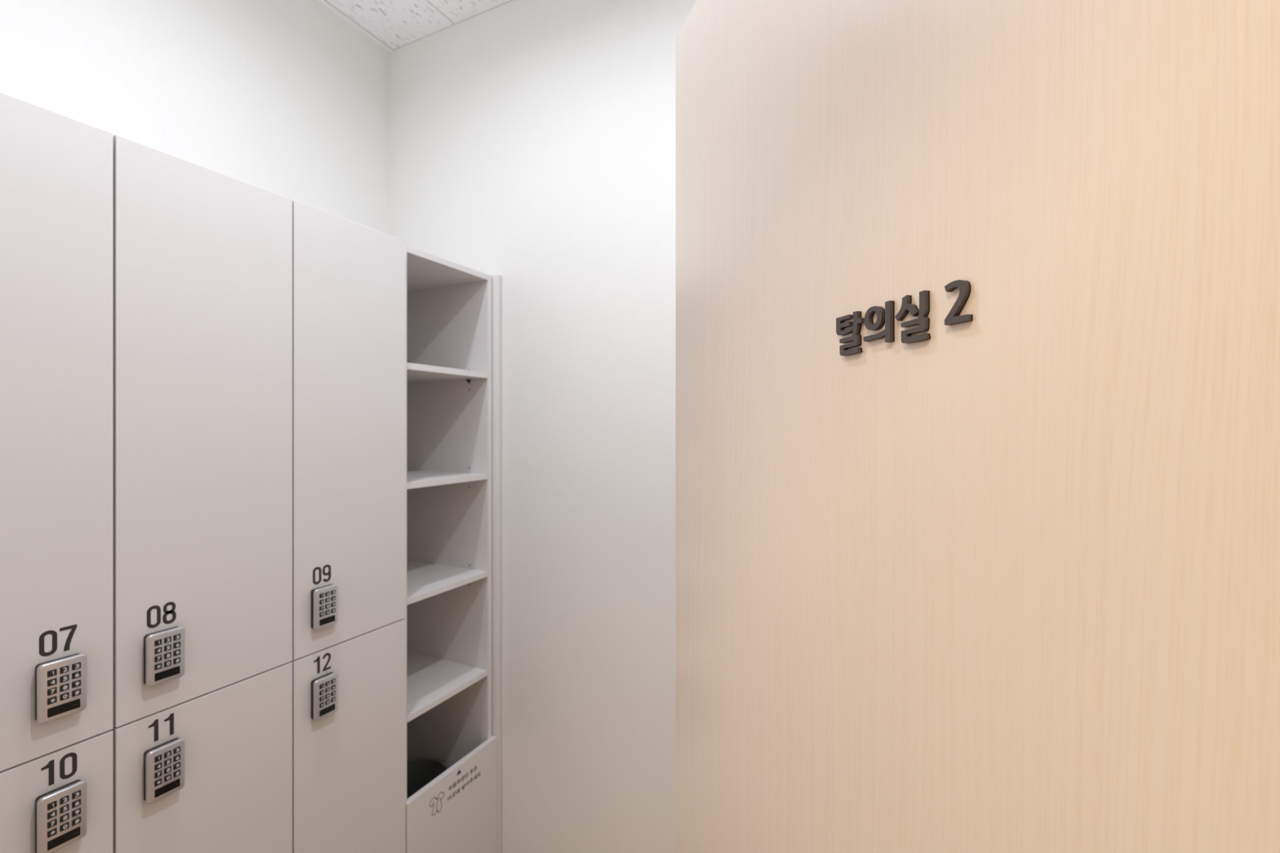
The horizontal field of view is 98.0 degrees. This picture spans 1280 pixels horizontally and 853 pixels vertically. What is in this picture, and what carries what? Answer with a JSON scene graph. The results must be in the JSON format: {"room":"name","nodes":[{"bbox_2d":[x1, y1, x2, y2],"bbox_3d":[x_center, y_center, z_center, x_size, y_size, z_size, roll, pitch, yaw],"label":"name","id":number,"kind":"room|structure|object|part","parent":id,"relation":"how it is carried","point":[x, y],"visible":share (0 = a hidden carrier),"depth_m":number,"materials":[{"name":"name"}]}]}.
{"room":"changing room","nodes":[
{"label":"changing room","id":0,"kind":"room"},
{"bbox_2d":[0,0,390,235],"bbox_3d":[-1.694,0.060,0.566,0.100,2.880,3.541,0,0,26],"label":"wall","id":1,"kind":"structure","parent":0,"point":[290,99],"depth_m":1.56,"materials":[{"name":"paint"}]},
{"bbox_2d":[318,0,393,52],"bbox_3d":[-1.198,-1.378,1.454,0.017,0.002,1.311,0,0,26],"label":"trim","id":2,"kind":"structure","parent":1,"relation":"attached to","point":[323,2],"depth_m":1.91,"materials":[{"name":"white"}]},
{"bbox_2d":[324,0,511,49],"bbox_3d":[-0.289,-1.429,-0.115,3.221,0.100,3.541,0,0,26],"label":"ceiling","id":3,"kind":"structure","parent":0,"point":[397,24],"depth_m":1.87,"materials":[{"name":"tile"}]},
{"bbox_2d":[390,0,696,852],"bbox_3d":[0.250,0.060,1.536,2.551,2.880,0.100,0,0,26],"label":"wall","id":4,"kind":"structure","parent":0,"point":[533,142],"depth_m":1.70,"materials":[{"name":"paint"}]},
{"bbox_3d":[-0.290,1.550,-0.115,3.221,0.100,3.541,0,0,26],"label":"floor","id":5,"kind":"structure","parent":0,"visible":0},
{"bbox_2d":[0,92,113,852],"bbox_3d":[-1.167,0.504,0.905,0.529,1.991,0.300,0,0,26],"label":"tall cabinet","id":6,"kind":"object","parent":5,"relation":"on","point":[56,170],"visible":1,"depth_m":0.87,"materials":[{"name":"laminate"}]},
{"bbox_3d":[-0.954,0.970,0.802,0.018,0.920,0.297,0,0,26],"label":"door","id":7,"kind":"part","parent":6,"relation":"part of","materials":[{"name":"laminate"}]},
{"bbox_3d":[-0.897,0.610,0.866,0.006,0.090,0.056,0,0,26],"label":"plate","id":8,"kind":"part","parent":6,"relation":"part of","materials":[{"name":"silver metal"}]},
{"bbox_3d":[-0.897,0.407,0.866,0.006,0.090,0.056,0,0,26],"label":"plate","id":9,"kind":"part","parent":6,"relation":"part of","materials":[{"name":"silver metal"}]},
{"bbox_2d":[111,134,292,852],"bbox_3d":[-1.036,0.504,1.176,0.529,1.991,0.300,0,0,26],"label":"tall cabinet","id":10,"kind":"object","parent":5,"relation":"on","point":[202,728],"visible":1,"depth_m":1.05,"materials":[{"name":"laminate"}]},
{"bbox_3d":[-0.839,0.610,0.986,0.006,0.090,0.056,0,0,26],"label":"plate","id":11,"kind":"part","parent":10,"relation":"part of","materials":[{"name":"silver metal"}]},
{"bbox_3d":[-0.839,0.407,0.986,0.006,0.090,0.056,0,0,26],"label":"plate","id":12,"kind":"part","parent":10,"relation":"part of","materials":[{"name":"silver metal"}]},
{"bbox_3d":[-0.823,0.970,1.073,0.018,0.920,0.297,0,0,26],"label":"door","id":13,"kind":"part","parent":10,"relation":"part of","materials":[{"name":"laminate"}]},
{"bbox_2d":[290,200,405,852],"bbox_3d":[-0.905,0.504,1.446,0.529,1.991,0.300,0,0,26],"label":"tall cabinet","id":14,"kind":"object","parent":5,"relation":"on","point":[348,661],"visible":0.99,"depth_m":1.32,"materials":[{"name":"laminate"}]},
{"bbox_3d":[-0.708,0.610,1.256,0.006,0.090,0.056,0,0,26],"label":"plate","id":15,"kind":"part","parent":14,"relation":"part of","materials":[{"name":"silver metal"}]},
{"bbox_3d":[-0.708,0.407,1.256,0.006,0.090,0.056,0,0,26],"label":"plate","id":16,"kind":"part","parent":14,"relation":"part of","materials":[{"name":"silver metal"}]},
{"bbox_3d":[-0.692,0.970,1.343,0.018,0.920,0.297,0,0,26],"label":"door","id":17,"kind":"part","parent":14,"relation":"part of","materials":[{"name":"laminate"}]},
{"bbox_3d":[-0.692,0.008,1.343,0.018,0.998,0.297,0,0,26],"label":"door","id":18,"kind":"part","parent":14,"relation":"part of","materials":[{"name":"laminate"}]},
{"bbox_2d":[404,244,501,852],"bbox_3d":[-0.760,0.502,1.756,0.500,1.996,0.382,0,0,26],"label":"open shelf unit","id":19,"kind":"object","parent":5,"relation":"on","point":[453,618],"visible":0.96,"depth_m":1.81,"materials":[{"name":"laminate"}]},
{"bbox_3d":[-0.848,0.506,1.596,0.482,1.988,0.018,0,0,26],"label":"panel","id":20,"kind":"part","parent":19,"relation":"part of","materials":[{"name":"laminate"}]},
{"bbox_2d":[407,757,449,799],"bbox_3d":[-0.723,1.266,1.746,0.246,0.313,0.246,0,0,26],"label":"bin","id":21,"kind":"object","parent":19,"relation":"on","point":[421,771],"visible":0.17,"depth_m":1.85,"materials":[{"name":"black plastic"}]},
{"bbox_3d":[-0.772,0.790,1.746,0.475,0.018,0.318,0,0,26],"label":"shelf","id":22,"kind":"part","parent":19,"relation":"part of","materials":[{"name":"laminate"}]},
{"bbox_3d":[-0.772,0.473,1.746,0.475,0.018,0.318,0,0,26],"label":"shelf","id":23,"kind":"part","parent":19,"relation":"part of","materials":[{"name":"laminate"}]},
{"bbox_3d":[-0.772,0.160,1.746,0.475,0.018,0.318,0,0,26],"label":"shelf","id":24,"kind":"part","parent":19,"relation":"part of","materials":[{"name":"laminate"}]},
{"bbox_3d":[-0.772,-0.164,1.746,0.475,0.018,0.318,0,0,26],"label":"shelf","id":25,"kind":"part","parent":19,"relation":"part of","materials":[{"name":"laminate"}]},
{"bbox_3d":[-0.774,-0.479,1.748,0.482,0.018,0.319,0,0,26],"label":"panel","id":26,"kind":"part","parent":19,"relation":"part of","materials":[{"name":"laminate"}]},
{"bbox_3d":[-0.548,1.216,1.641,0.018,0.428,0.358,0,0,26],"label":"panel","id":27,"kind":"part","parent":19,"relation":"part of","materials":[{"name":"laminate"}]},
{"bbox_3d":[-0.118,0.440,0.119,1.005,2.120,0.155,0,0,26],"label":"trim","id":28,"kind":"structure","parent":0,"visible":0},
{"bbox_2d":[675,0,1279,852],"bbox_3d":[0.210,0.451,0.420,0.040,2.082,0.905,0,0,-18],"label":"door","id":29,"kind":"structure","parent":28,"relation":"attached to","point":[1006,579],"depth_m":0.35,"materials":[{"name":"beige wood"}]},
{"bbox_2d":[835,280,973,355],"bbox_3d":[0.189,-0.077,0.413,0.004,0.035,0.130,0,0,-18],"label":"door sign","id":30,"kind":"object","parent":29,"relation":"attached to","point":[886,316],"visible":1,"depth_m":0.40,"materials":[{"name":"grey plastic"}]}
]}

